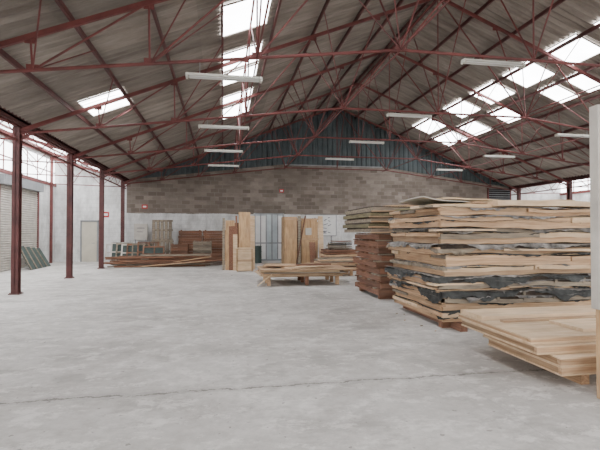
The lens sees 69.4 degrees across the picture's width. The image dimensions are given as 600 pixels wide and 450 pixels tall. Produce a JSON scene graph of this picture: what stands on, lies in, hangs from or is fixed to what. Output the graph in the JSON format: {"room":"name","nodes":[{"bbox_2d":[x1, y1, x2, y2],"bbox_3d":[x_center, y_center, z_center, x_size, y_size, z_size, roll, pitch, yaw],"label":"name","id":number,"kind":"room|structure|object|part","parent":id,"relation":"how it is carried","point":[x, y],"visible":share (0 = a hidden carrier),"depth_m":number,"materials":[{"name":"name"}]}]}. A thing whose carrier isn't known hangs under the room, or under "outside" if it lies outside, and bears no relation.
{"room":"warehouse","nodes":[
{"label":"warehouse","id":0,"kind":"room"},
{"bbox_2d":[0,134,55,261],"bbox_3d":[-10.250,-1.139,6.830,0.200,5.700,33.000,0,-1,-10],"label":"wall","id":1,"kind":"structure","parent":0,"point":[44,197],"depth_m":21.81,"materials":[{"name":"white paint"}]},
{"bbox_2d":[0,174,11,271],"label":"roller shutter","id":2,"kind":"object","parent":1,"relation":"attached to","point":[5,180],"depth_m":17.68,"materials":[{"name":"white metal"}]},
{"bbox_2d":[0,139,56,262],"bbox_3d":[-10.157,-1.039,6.845,0.250,5.500,33.000,0,-1,-10],"label":"clerestory window","id":3,"kind":"structure","parent":1,"relation":"in","point":[5,148],"depth_m":20.78,"materials":[{"name":"white glass"}]},
{"bbox_3d":[-10.093,-1.039,6.857,0.120,5.500,33.000,0,-1,-10],"label":"trim rail","id":4,"kind":"part","parent":3,"relation":"part of","materials":[{"name":"metal"}]},
{"bbox_2d":[21,179,43,247],"label":"roller shutter","id":5,"kind":"object","parent":1,"relation":"attached to","point":[31,190],"depth_m":19.95,"materials":[{"name":"white metal"}]},
{"bbox_2d":[0,121,83,165],"bbox_3d":[4.902,-3.363,9.621,31.000,1.300,33.120,0,-1,-10],"label":"ceiling","id":6,"kind":"structure","parent":0,"point":[0,121],"depth_m":18.95,"materials":[{"name":"metal"}]},
{"bbox_2d":[0,126,45,142],"bbox_3d":[-10.001,-3.221,15.746,2.700,0.903,1.600,0,-1,-10],"label":"window","id":7,"kind":"structure","parent":6,"relation":"attached to","point":[0,126],"depth_m":15.20,"materials":[{"name":"white glass"}]},
{"bbox_2d":[30,141,67,154],"bbox_3d":[-10.368,-3.188,17.814,2.700,0.903,1.600,0,-1,-10],"label":"window","id":8,"kind":"structure","parent":6,"relation":"attached to","point":[30,141],"depth_m":17.65,"materials":[{"name":"white glass"}]},
{"bbox_2d":[0,119,119,186],"bbox_3d":[-8.404,-3.045,7.190,3.578,1.567,33.000,0,-1,-10],"label":"rafters","id":9,"kind":"object","parent":6,"relation":"attached to","point":[28,139],"visible":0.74,"depth_m":18.50,"materials":[{"name":"red metal"}]},
{"bbox_2d":[527,180,589,193],"bbox_3d":[18.228,-2.969,11.923,3.578,1.567,33.000,0,-1,-10],"label":"rafters","id":10,"kind":"object","parent":6,"relation":"attached to","point":[581,180],"visible":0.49,"depth_m":27.43,"materials":[{"name":"red metal"}]},
{"bbox_2d":[0,261,599,449],"bbox_3d":[4.894,1.856,9.576,31.000,0.200,33.200,0,-1,-10],"label":"floor","id":11,"kind":"structure","parent":0,"point":[188,357],"depth_m":4.97,"materials":[{"name":"concrete"}]},
{"bbox_2d":[8,126,33,294],"bbox_3d":[-7.182,-0.378,11.224,0.543,4.320,0.260,0,-1,-10],"label":"steel column","id":12,"kind":"structure","parent":11,"relation":"on","point":[16,211],"depth_m":11.13,"materials":[{"name":"metal"}]},
{"bbox_2d":[20,0,599,134],"bbox_3d":[4.247,-4.694,13.326,23.533,4.784,0.064,0,-1,-10],"label":"roof truss","id":13,"kind":"object","parent":12,"relation":"on","point":[98,106],"depth_m":12.69,"materials":[{"name":"red metal"}]},
{"bbox_2d":[21,246,50,269],"bbox_3d":[-11.761,1.409,19.269,0.569,1.009,2.319,0,-1,-12],"label":"boards","id":14,"kind":"object","parent":11,"relation":"on","point":[34,257],"visible":0.91,"depth_m":19.07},
{"bbox_2d":[64,154,82,278],"bbox_3d":[-7.874,-0.315,15.112,0.543,4.320,0.260,0,-1,-10],"label":"steel column","id":15,"kind":"structure","parent":11,"relation":"on","point":[70,167],"depth_m":15.01,"materials":[{"name":"red metal"}]},
{"bbox_2d":[97,170,111,268],"bbox_3d":[-8.574,-0.251,19.050,0.543,4.320,0.260,0,-1,-10],"label":"steel column","id":16,"kind":"structure","parent":11,"relation":"on","point":[101,180],"depth_m":18.95,"materials":[{"name":"metal"}]},
{"bbox_2d":[120,181,129,241],"bbox_3d":[-9.283,-0.186,23.037,0.543,4.320,0.260,0,-1,-10],"label":"steel column","id":17,"kind":"structure","parent":11,"relation":"on","point":[122,224],"depth_m":22.94,"materials":[{"name":"red metal"}]},
{"bbox_2d":[104,242,164,261],"bbox_3d":[-8.532,1.413,22.352,3.203,1.099,0.680,0,-1,10],"label":"window frames","id":18,"kind":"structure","parent":11,"relation":"on","point":[118,249],"depth_m":22.35,"materials":[{"name":"white wood"}]},
{"bbox_2d":[134,224,147,243],"bbox_3d":[-8.655,0.957,23.536,0.700,2.050,0.080,0,-1,-10],"label":"electrical box","id":19,"kind":"object","parent":11,"relation":"on","point":[140,230],"visible":0.74,"depth_m":23.55,"materials":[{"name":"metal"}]},
{"bbox_2d":[151,240,173,253],"bbox_3d":[-7.338,1.400,23.118,1.150,1.150,0.130,0,-1,-10],"label":"pallet","id":20,"kind":"object","parent":11,"relation":"on","point":[161,242],"visible":0.41,"depth_m":23.09,"materials":[{"name":"beige wood"}]},
{"bbox_2d":[152,220,172,240],"bbox_3d":[-7.341,0.276,23.156,1.050,1.100,0.130,0,-1,-10],"label":"pallet","id":21,"kind":"object","parent":20,"relation":"on","point":[157,225],"visible":1,"depth_m":23.09,"materials":[{"name":"beige wood"}]},
{"bbox_2d":[104,253,221,267],"bbox_3d":[-6.212,1.642,20.390,5.490,0.590,1.943,0,-1,-10],"label":"pile","id":22,"kind":"object","parent":11,"relation":"on","point":[143,260],"visible":0.98,"depth_m":19.78,"materials":[{"name":"brown wood"}]},
{"bbox_2d":[171,243,188,253],"bbox_3d":[-6.244,1.466,22.535,0.840,1.000,0.640,0,-1,-10],"label":"crate","id":23,"kind":"object","parent":11,"relation":"on","point":[175,248],"visible":0.52,"depth_m":22.27,"materials":[{"name":"brown wood"}]},
{"bbox_2d":[178,230,221,258],"bbox_3d":[-5.375,1.129,23.883,2.618,1.722,0.540,0,-1,-10],"label":"panel","id":24,"kind":"object","parent":11,"relation":"on","point":[185,237],"visible":0.53,"depth_m":23.90,"materials":[{"name":"brown wood"}]},
{"bbox_2d":[193,240,211,257],"bbox_3d":[-5.112,1.394,22.737,0.940,1.150,0.640,0,-1,-10],"label":"crate","id":25,"kind":"object","parent":11,"relation":"on","point":[199,247],"visible":0.64,"depth_m":22.48,"materials":[{"name":"brown wood"}]},
{"bbox_2d":[222,212,254,270],"bbox_3d":[-2.596,0.674,18.396,1.370,2.450,0.750,0,-1,-10],"label":"boards","id":26,"kind":"object","parent":11,"relation":"on","point":[235,235],"visible":0.8,"depth_m":18.42,"materials":[{"name":"beige wood"}]},
{"bbox_2d":[236,248,252,271],"bbox_3d":[-2.276,1.414,17.781,0.690,0.950,0.490,0,-1,-10],"label":"crate","id":27,"kind":"object","parent":11,"relation":"on","point":[244,256],"visible":1,"depth_m":17.58,"materials":[{"name":"beige wood"}]},
{"bbox_2d":[255,245,261,262],"bbox_3d":[-2.282,1.516,22.527,0.600,0.900,0.600,0,-1,-10],"label":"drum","id":28,"kind":"object","parent":11,"relation":"on","point":[258,249],"visible":0.62,"depth_m":22.29,"materials":[{"name":"metal"}]},
{"bbox_2d":[253,213,283,260],"bbox_3d":[-1.795,0.675,24.659,1.660,2.650,0.800,0,-1,-10],"label":"door","id":29,"kind":"structure","parent":11,"relation":"on","point":[267,225],"depth_m":24.29,"materials":[{"name":"metal"}]},
{"bbox_2d":[281,216,323,263],"bbox_3d":[0.145,0.754,21.803,1.980,2.400,1.500,0,-1,-10],"label":"boards","id":30,"kind":"object","parent":11,"relation":"on","point":[300,237],"visible":0.86,"depth_m":21.55,"materials":[{"name":"beige wood"}]},
{"bbox_2d":[254,263,350,285],"bbox_3d":[0.096,1.511,13.736,3.053,0.624,2.097,0,-1,-10],"label":"wooden pallet","id":31,"kind":"object","parent":11,"relation":"on","point":[268,270],"visible":1,"depth_m":13.14,"materials":[{"name":"brown wood"}]},
{"bbox_2d":[314,257,357,275],"bbox_3d":[1.387,1.542,16.395,1.693,0.650,1.693,0,-1,-10],"label":"pallet","id":32,"kind":"object","parent":11,"relation":"on","point":[351,265],"visible":0.5,"depth_m":15.79,"materials":[{"name":"brown wood"}]},
{"bbox_2d":[319,241,356,270],"bbox_3d":[1.629,1.279,18.271,1.474,1.251,1.259,0,-1,-10],"label":"heap","id":33,"kind":"object","parent":11,"relation":"on","point":[337,251],"visible":0.46,"depth_m":17.92,"materials":[{"name":"brown wood"}]},
{"bbox_2d":[343,205,418,298],"bbox_3d":[2.612,0.616,11.364,2.476,2.337,2.320,0,-1,-10],"label":"stack","id":34,"kind":"object","parent":11,"relation":"on","point":[374,256],"visible":0.43,"depth_m":10.45,"materials":[{"name":"brown wood"}]},
{"bbox_2d":[384,196,590,331],"bbox_3d":[3.724,0.605,8.315,3.759,2.259,2.300,0,-1,-10],"label":"panels","id":35,"kind":"object","parent":11,"relation":"on","point":[452,254],"visible":0.95,"depth_m":7.33,"materials":[{"name":"brown wood"}]},
{"bbox_2d":[514,188,520,199],"bbox_3d":[13.576,-0.120,27.100,0.543,4.320,0.260,0,-1,-10],"label":"steel column","id":36,"kind":"structure","parent":11,"relation":"on","point":[519,189],"depth_m":27.07,"materials":[{"name":"metal"}]},
{"bbox_2d":[458,305,595,384],"bbox_3d":[3.653,1.420,5.386,2.727,0.536,1.630,0,-1,-10],"label":"panels","id":37,"kind":"object","parent":11,"relation":"on","point":[559,340],"visible":0.93,"depth_m":4.95,"materials":[{"name":"beige wood"}]},
{"bbox_2d":[564,181,572,199],"bbox_3d":[14.285,-0.185,23.113,0.543,4.320,0.260,0,-1,-10],"label":"steel column","id":38,"kind":"structure","parent":11,"relation":"on","point":[569,190],"depth_m":23.09,"materials":[{"name":"red metal"}]},
{"bbox_2d":[589,104,599,398],"bbox_3d":[3.075,0.258,4.179,0.480,2.820,0.160,0,-1,-10],"label":"board panel","id":39,"kind":"object","parent":11,"relation":"on","point":[594,111],"visible":1,"depth_m":4.16,"materials":[{"name":"white wood"}]},
{"bbox_2d":[0,0,599,188],"bbox_3d":[4.912,-4.896,9.587,23.250,4.653,33.000,0,-1,-10],"label":"purlins","id":40,"kind":"structure","parent":0,"point":[60,3],"depth_m":15.12,"materials":[{"name":"red metal"}]},
{"bbox_2d":[185,60,261,82],"bbox_3d":[-1.407,-2.920,8.076,1.400,0.437,0.160,0,-1,-10],"label":"strip light","id":41,"kind":"object","parent":40,"relation":"hanging from","point":[192,75],"visible":1,"depth_m":8.05,"materials":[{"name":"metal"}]},
{"bbox_2d":[198,120,248,129],"bbox_3d":[-2.133,-2.885,12.162,1.400,0.375,0.160,0,-1,-10],"label":"strip light","id":42,"kind":"object","parent":40,"relation":"hanging from","point":[199,125],"visible":1,"depth_m":12.13,"materials":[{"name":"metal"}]},
{"bbox_2d":[204,149,242,152],"bbox_3d":[-2.824,-2.851,16.051,1.400,0.315,0.160,0,-1,-10],"label":"strip light","id":43,"kind":"object","parent":40,"relation":"hanging from","point":[205,150],"visible":1,"depth_m":16.00,"materials":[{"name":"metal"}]},
{"bbox_2d":[208,162,238,166],"bbox_3d":[-3.525,-2.817,19.989,1.400,0.255,0.160,0,-1,-10],"label":"strip light","id":44,"kind":"object","parent":40,"relation":"hanging from","point":[217,165],"visible":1,"depth_m":19.98,"materials":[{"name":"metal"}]},
{"bbox_2d":[0,0,599,186],"bbox_3d":[4.902,-4.987,9.648,23.700,4.781,33.120,0,-1,-10],"label":"sheeting","id":45,"kind":"object","parent":40,"relation":"on","point":[125,41],"visible":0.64,"depth_m":14.21,"materials":[{"name":"metal"}]},
{"bbox_2d":[0,115,125,188],"bbox_3d":[-6.657,-2.456,7.491,0.100,0.445,33.000,0,-1,-10],"label":"girder","id":46,"kind":"object","parent":45,"relation":"attached to","point":[1,117],"visible":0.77,"depth_m":13.47,"materials":[{"name":"red metal"}]},
{"bbox_2d":[0,105,129,179],"bbox_3d":[-6.657,-2.799,7.496,0.400,0.200,33.000,0,-1,-10],"label":"gutter","id":47,"kind":"object","parent":45,"relation":"attached to","point":[1,108],"visible":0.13,"depth_m":13.10,"materials":[{"name":"red metal"}]},
{"bbox_2d":[77,89,129,116],"bbox_3d":[-5.391,-3.410,12.099,1.130,0.475,1.430,0,-1,-10],"label":"window","id":48,"kind":"structure","parent":45,"relation":"attached to","point":[116,92],"depth_m":11.89,"materials":[{"name":"white glass"}]},
{"bbox_2d":[223,99,250,119],"bbox_3d":[-2.674,-4.784,18.065,1.160,0.487,1.680,0,-1,-10],"label":"window","id":49,"kind":"structure","parent":45,"relation":"attached to","point":[234,111],"depth_m":17.96,"materials":[{"name":"white glass"}]},
{"bbox_2d":[223,88,253,107],"bbox_3d":[-2.381,-4.811,16.416,1.160,0.487,1.230,0,-1,-10],"label":"window","id":50,"kind":"structure","parent":45,"relation":"attached to","point":[235,96],"depth_m":16.20,"materials":[{"name":"white glass"}]},
{"bbox_2d":[221,63,258,86],"bbox_3d":[-1.956,-4.849,14.028,1.160,0.487,1.080,0,-1,-10],"label":"window","id":51,"kind":"structure","parent":45,"relation":"attached to","point":[240,71],"depth_m":13.94,"materials":[{"name":"white glass"}]},
{"bbox_2d":[221,41,262,72],"bbox_3d":[-1.707,-4.872,12.626,1.160,0.487,1.330,0,-1,-10],"label":"window","id":52,"kind":"structure","parent":45,"relation":"attached to","point":[241,52],"depth_m":12.39,"materials":[{"name":"white glass"}]},
{"bbox_2d":[223,0,271,37],"bbox_3d":[-1.269,-4.912,10.165,1.160,0.487,1.530,0,-1,-10],"label":"window","id":53,"kind":"structure","parent":45,"relation":"attached to","point":[237,14],"depth_m":10.15,"materials":[{"name":"white glass"}]},
{"bbox_2d":[412,118,445,133],"bbox_3d":[6.927,-5.337,23.260,1.080,0.456,2.030,0,-1,-10],"label":"window","id":54,"kind":"structure","parent":45,"relation":"attached to","point":[425,126],"depth_m":23.36,"materials":[{"name":"white glass"}]},
{"bbox_2d":[434,131,467,145],"bbox_3d":[8.235,-4.772,23.889,1.080,0.456,2.030,0,-1,-10],"label":"window","id":55,"kind":"structure","parent":45,"relation":"attached to","point":[449,135],"depth_m":23.86,"materials":[{"name":"white glass"}]},
{"bbox_2d":[442,98,481,118],"bbox_3d":[7.487,-5.388,20.110,1.080,0.456,1.630,0,-1,-10],"label":"window","id":56,"kind":"structure","parent":45,"relation":"attached to","point":[467,107],"depth_m":20.02,"materials":[{"name":"white glass"}]},
{"bbox_2d":[459,120,492,135],"bbox_3d":[8.655,-4.811,21.527,1.080,0.456,1.430,0,-1,-10],"label":"window","id":57,"kind":"structure","parent":45,"relation":"attached to","point":[475,127],"depth_m":21.50,"materials":[{"name":"white glass"}]},
{"bbox_2d":[469,80,515,104],"bbox_3d":[7.889,-5.425,17.845,1.080,0.456,1.630,0,-1,-10],"label":"window","id":58,"kind":"structure","parent":45,"relation":"attached to","point":[498,94],"depth_m":17.72,"materials":[{"name":"white glass"}]},
{"bbox_2d":[490,106,520,123],"bbox_3d":[9.084,-4.850,19.115,1.080,0.456,1.130,0,-1,-10],"label":"window","id":59,"kind":"structure","parent":45,"relation":"attached to","point":[505,112],"depth_m":19.12,"materials":[{"name":"white glass"}]},
{"bbox_2d":[501,61,555,87],"bbox_3d":[8.266,-5.459,15.729,1.080,0.456,1.530,0,-1,-10],"label":"window","id":60,"kind":"structure","parent":45,"relation":"attached to","point":[532,74],"depth_m":15.72,"materials":[{"name":"white glass"}]},
{"bbox_2d":[509,174,589,187],"bbox_3d":[16.481,-2.732,11.609,0.400,0.200,33.000,0,-1,-10],"label":"gutter","id":61,"kind":"object","parent":45,"relation":"attached to","point":[584,174],"visible":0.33,"depth_m":24.08,"materials":[{"name":"red metal"}]},
{"bbox_2d":[511,178,589,194],"bbox_3d":[16.481,-2.389,11.603,0.100,0.445,33.000,0,-1,-10],"label":"girder","id":62,"kind":"object","parent":45,"relation":"attached to","point":[585,178],"visible":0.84,"depth_m":24.43,"materials":[{"name":"red metal"}]},
{"bbox_2d":[539,83,579,103],"bbox_3d":[9.609,-4.898,16.162,1.080,0.456,0.930,0,-1,-10],"label":"window","id":63,"kind":"structure","parent":45,"relation":"attached to","point":[556,93],"depth_m":16.16,"materials":[{"name":"white glass"}]},
{"bbox_2d":[541,33,599,67],"bbox_3d":[8.624,-5.492,13.711,1.080,0.456,1.430,0,-1,-10],"label":"window","id":64,"kind":"structure","parent":45,"relation":"attached to","point":[585,49],"depth_m":13.60,"materials":[{"name":"white glass"}]},
{"bbox_2d":[563,74,599,92],"bbox_3d":[9.819,-4.917,14.980,1.080,0.456,0.730,0,-1,-10],"label":"window","id":65,"kind":"structure","parent":45,"relation":"attached to","point":[582,82],"depth_m":15.02,"materials":[{"name":"white glass"}]},
{"bbox_2d":[325,158,353,160],"bbox_3d":[1.920,-3.225,20.964,1.400,0.170,0.160,0,-1,-10],"label":"strip light","id":66,"kind":"object","parent":40,"relation":"hanging from","point":[352,159],"visible":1,"depth_m":20.91,"materials":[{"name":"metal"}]},
{"bbox_2d":[349,140,383,143],"bbox_3d":[2.620,-3.289,17.026,1.400,0.170,0.160,0,-1,-10],"label":"strip light","id":67,"kind":"object","parent":40,"relation":"hanging from","point":[350,141],"visible":1,"depth_m":17.00,"materials":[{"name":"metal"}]},
{"bbox_2d":[386,113,431,118],"bbox_3d":[3.312,-3.352,13.138,1.400,0.170,0.160,0,-1,-10],"label":"strip light","id":68,"kind":"object","parent":40,"relation":"hanging from","point":[387,114],"visible":1,"depth_m":13.10,"materials":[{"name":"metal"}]},
{"bbox_2d":[436,169,462,170],"bbox_3d":[7.581,-2.934,21.966,1.400,0.380,0.160,0,-1,-10],"label":"strip light","id":69,"kind":"object","parent":40,"relation":"hanging from","point":[436,169],"visible":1,"depth_m":21.93,"materials":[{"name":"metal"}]},
{"bbox_2d":[461,57,525,68],"bbox_3d":[4.038,-3.418,9.052,1.400,0.170,0.160,0,-1,-10],"label":"strip light","id":70,"kind":"object","parent":40,"relation":"hanging from","point":[473,61],"visible":1,"depth_m":9.03,"materials":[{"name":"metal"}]},
{"bbox_2d":[483,155,514,157],"bbox_3d":[8.281,-2.998,18.028,1.400,0.380,0.160,0,-1,-10],"label":"strip light","id":71,"kind":"object","parent":40,"relation":"hanging from","point":[498,156],"visible":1,"depth_m":18.00,"materials":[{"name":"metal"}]},
{"bbox_2d":[554,133,588,137],"bbox_3d":[8.973,-3.061,14.139,1.400,0.380,0.160,0,-1,-10],"label":"strip light","id":72,"kind":"object","parent":40,"relation":"hanging from","point":[556,134],"visible":0.7,"depth_m":14.10,"materials":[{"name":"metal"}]},
{"bbox_2d":[0,0,599,73],"bbox_3d":[4.973,-4.761,9.240,23.533,4.784,0.064,0,-1,-10],"label":"roof truss","id":73,"kind":"object","parent":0,"point":[29,38],"depth_m":7.86,"materials":[{"name":"red metal"}]},
{"bbox_2d":[54,158,560,261],"bbox_3d":[2.007,-0.830,25.867,31.000,5.700,0.200,0,-1,-10],"label":"wall","id":74,"kind":"structure","parent":0,"point":[196,203],"depth_m":24.86,"materials":[{"name":"grey brick"}]},
{"bbox_2d":[80,220,98,261],"bbox_3d":[-11.329,0.863,23.297,0.910,2.230,0.132,0,-1,-10],"label":"door","id":75,"kind":"structure","parent":74,"relation":"in","point":[89,229],"depth_m":23.31,"materials":[{"name":"beige paint"}]},
{"bbox_2d":[132,110,506,186],"bbox_3d":[2.023,-4.736,25.837,23.500,4.710,0.130,0,-1,-10],"label":"cladding","id":76,"kind":"object","parent":74,"relation":"on","point":[318,146],"visible":0.62,"depth_m":25.85,"materials":[{"name":"metal"}]},
{"bbox_2d":[305,214,336,240],"bbox_3d":[1.242,0.695,25.572,1.880,2.640,0.056,0,-1,-10],"label":"notice board","id":77,"kind":"object","parent":74,"relation":"attached to","point":[329,220],"visible":0.51,"depth_m":25.65,"materials":[{"name":"paper"}]},
{"bbox_2d":[487,188,510,199],"bbox_3d":[12.709,-1.862,27.642,1.650,0.980,0.076,0,-1,-10],"label":"air vent","id":78,"kind":"object","parent":74,"relation":"in","point":[497,194],"visible":0.71,"depth_m":27.63,"materials":[{"name":"metal"}]},
{"bbox_2d":[32,0,599,183],"bbox_3d":[4.912,-4.864,9.587,19.525,4.456,33.000,0,-1,-10],"label":"roof bracing","id":79,"kind":"structure","parent":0,"point":[268,1],"depth_m":13.12,"materials":[{"name":"red metal"}]},
{"bbox_2d":[124,106,517,191],"bbox_3d":[2.147,-4.503,25.139,23.533,4.784,0.064,0,-1,-10],"label":"roof truss","id":80,"kind":"object","parent":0,"point":[369,122],"depth_m":24.97,"materials":[{"name":"red metal"}]},
{"bbox_2d":[72,52,589,165],"bbox_3d":[3.556,-4.631,17.214,23.533,4.784,0.064,0,-1,-10],"label":"roof truss","id":81,"kind":"object","parent":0,"point":[129,138],"depth_m":16.83,"materials":[{"name":"red metal"}]},
{"bbox_2d":[103,83,568,184],"bbox_3d":[2.855,-4.567,21.152,23.533,4.784,0.064,0,-1,-10],"label":"roof truss","id":82,"kind":"object","parent":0,"point":[148,157],"depth_m":21.01,"materials":[{"name":"red metal"}]},
{"bbox_2d":[560,192,589,208],"bbox_3d":[20.074,-1.052,12.220,0.200,5.700,33.000,0,-1,-10],"label":"wall","id":83,"kind":"structure","parent":0,"point":[581,196],"depth_m":26.84,"materials":[{"name":"white paint"}]},
{"bbox_2d":[559,184,589,199],"bbox_3d":[19.917,-0.952,12.191,0.120,5.500,33.000,0,-1,-10],"label":"trim rail","id":84,"kind":"object","parent":83,"relation":"attached to","point":[581,191],"visible":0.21,"depth_m":27.09,"materials":[{"name":"red metal"}]},
{"bbox_2d":[560,178,589,192],"bbox_3d":[20.055,-2.952,12.248,0.100,1.200,33.000,0,-1,-10],"label":"clerestory window","id":85,"kind":"structure","parent":83,"relation":"in","point":[586,181],"depth_m":27.07,"materials":[{"name":"white glass"}]}
]}

